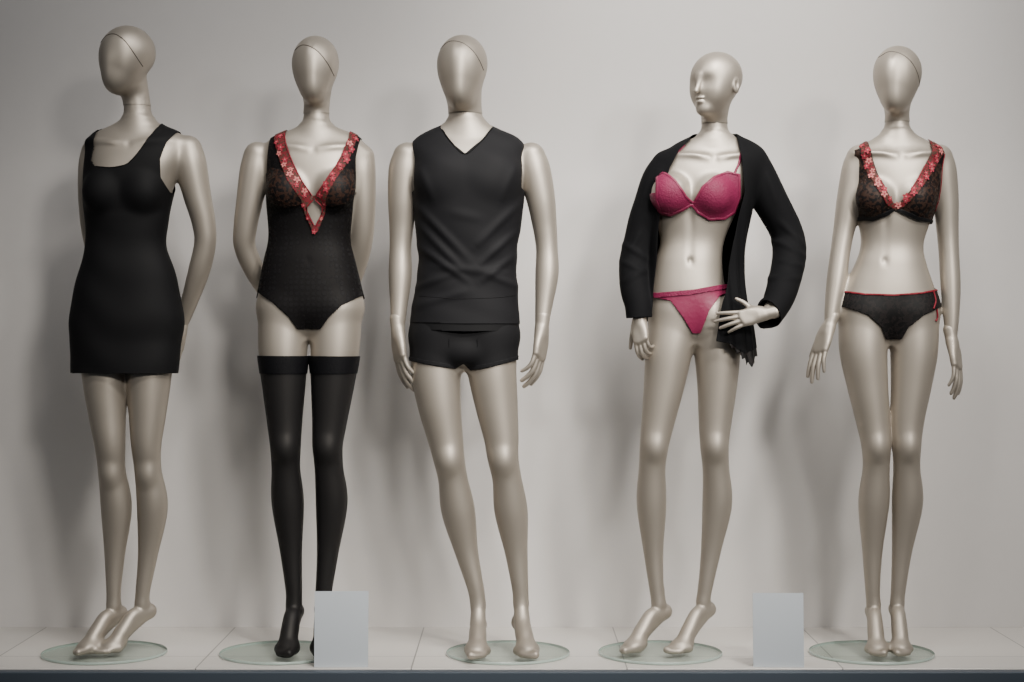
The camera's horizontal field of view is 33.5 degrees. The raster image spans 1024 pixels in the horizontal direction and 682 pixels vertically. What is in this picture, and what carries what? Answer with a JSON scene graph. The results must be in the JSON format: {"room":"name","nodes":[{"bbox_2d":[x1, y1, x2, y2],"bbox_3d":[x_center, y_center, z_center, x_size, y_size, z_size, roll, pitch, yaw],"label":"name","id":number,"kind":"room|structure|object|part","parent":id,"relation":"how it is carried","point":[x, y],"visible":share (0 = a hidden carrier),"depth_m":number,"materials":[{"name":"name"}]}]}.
{"room":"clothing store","nodes":[
{"label":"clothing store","id":0,"kind":"room"},
{"bbox_2d":[0,0,1023,626],"bbox_3d":[0.000,-0.315,5.455,6.400,3.450,0.100,0,0,0],"label":"wall","id":1,"kind":"structure","parent":0,"point":[601,86],"depth_m":5.40,"materials":[{"name":"grey paint"}]},
{"bbox_2d":[0,627,1023,669],"bbox_3d":[0.000,0.940,5.066,6.200,0.060,0.677,0,0,0],"label":"floor","id":2,"kind":"structure","parent":0,"point":[189,648],"depth_m":4.98,"materials":[{"name":"tile"}]},
{"bbox_2d":[40,640,167,664],"bbox_3d":[-1.185,0.905,4.945,0.360,0.008,0.360,0,0,0],"label":"base plate","id":3,"kind":"object","parent":2,"relation":"on","point":[128,641],"visible":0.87,"depth_m":4.83,"materials":[{"name":"grey"}]},
{"bbox_2d":[68,25,216,655],"bbox_3d":[-1.083,-0.009,4.984,0.420,1.812,0.277,0,0,-15],"label":"mannequin","id":4,"kind":"object","parent":3,"relation":"on","point":[129,319],"visible":1,"depth_m":4.89},
{"bbox_2d":[219,640,313,664],"bbox_3d":[-0.670,0.905,4.945,0.360,0.008,0.360,0,0,0],"label":"base plate","id":5,"kind":"object","parent":2,"relation":"on","point":[275,641],"visible":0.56,"depth_m":4.81,"materials":[{"name":"grey"}]},
{"bbox_2d":[233,36,375,657],"bbox_3d":[-0.608,0.007,4.965,0.417,1.782,0.313,0,0,0],"label":"mannequin","id":6,"kind":"object","parent":5,"relation":"on","point":[317,178],"visible":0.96,"depth_m":4.90},
{"bbox_2d":[266,167,302,207],"bbox_3d":[-0.661,-0.440,4.862,0.131,0.119,0.052,0,0,24],"label":"cup","id":7,"kind":"object","parent":6,"relation":"on","point":[284,185],"depth_m":4.85,"materials":[{"name":"black fabric"}]},
{"bbox_3d":[-0.568,-0.463,4.896,0.240,0.306,0.131,0,0,0],"label":"bodysuit lace trim","id":8,"kind":"part","parent":6,"relation":"part of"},
{"bbox_2d":[320,169,354,206],"bbox_3d":[-0.481,-0.439,4.874,0.129,0.112,0.058,0,0,-41],"label":"cup","id":9,"kind":"object","parent":6,"relation":"on","point":[337,186],"depth_m":4.85,"materials":[{"name":"black fabric"}]},
{"bbox_2d":[314,591,367,666],"bbox_3d":[-0.477,0.805,4.769,0.150,0.209,0.057,0,0,-2],"label":"sign card","id":10,"kind":"object","parent":2,"relation":"on","point":[341,617],"visible":1,"depth_m":4.75,"materials":[{"name":"white paper"}]},
{"bbox_2d":[446,640,569,664],"bbox_3d":[-0.012,0.905,4.945,0.360,0.008,0.360,0,0,0],"label":"base plate","id":11,"kind":"object","parent":2,"relation":"on","point":[494,641],"visible":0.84,"depth_m":4.83,"materials":[{"name":"grey"}]},
{"bbox_2d":[388,35,558,658],"bbox_3d":[-0.113,0.005,4.924,0.499,1.786,0.292,0,0,0],"label":"mannequin","id":12,"kind":"object","parent":11,"relation":"on","point":[464,182],"visible":1,"depth_m":4.89},
{"bbox_2d":[598,640,722,664],"bbox_3d":[0.431,0.905,4.945,0.360,0.008,0.360,0,0,0],"label":"base plate","id":13,"kind":"object","parent":2,"relation":"on","point":[649,641],"visible":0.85,"depth_m":4.83,"materials":[{"name":"grey"}]},
{"bbox_2d":[619,52,806,653],"bbox_3d":[0.584,0.029,4.945,0.542,1.737,0.270,0,0,7],"label":"mannequin","id":14,"kind":"object","parent":13,"relation":"on","point":[682,259],"visible":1,"depth_m":4.90},
{"bbox_3d":[0.511,-0.145,4.964,0.240,0.041,0.195,0,0,0],"label":"brief waist trim","id":15,"kind":"part","parent":14,"relation":"part of","materials":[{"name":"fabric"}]},
{"bbox_2d":[753,593,803,666],"bbox_3d":[0.745,0.807,4.769,0.141,0.204,0.057,0,0,2],"label":"sign card","id":16,"kind":"object","parent":2,"relation":"on","point":[778,618],"visible":1,"depth_m":4.75,"materials":[{"name":"white paper"}]},
{"bbox_2d":[809,640,934,664],"bbox_3d":[1.045,0.905,4.945,0.360,0.008,0.360,0,0,0],"label":"base plate","id":17,"kind":"object","parent":2,"relation":"on","point":[845,641],"visible":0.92,"depth_m":4.84,"materials":[{"name":"grey"}]},
{"bbox_2d":[806,46,962,656],"bbox_3d":[1.081,0.021,4.941,0.456,1.754,0.262,0,0,0],"label":"mannequin","id":18,"kind":"object","parent":17,"relation":"on","point":[892,186],"visible":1,"depth_m":4.90},
{"bbox_3d":[1.127,-0.482,4.901,0.240,0.213,0.121,0,0,0],"label":"bra lace trim","id":19,"kind":"part","parent":18,"relation":"part of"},
{"label":"outside","id":20,"kind":"structure","parent":0,"visible":0},
{"bbox_3d":[0.000,1.460,1.589,12.000,0.100,7.278,0,0,0],"label":"ground","id":21,"kind":"structure","parent":20,"visible":0},
{"bbox_2d":[0,670,1023,681],"bbox_3d":[0.000,1.162,4.710,6.200,0.496,0.035,0,0,0],"label":"platform edge","id":22,"kind":"structure","parent":21,"relation":"on","point":[5,675],"depth_m":4.69,"materials":[{"name":"grey metal"}]}
]}

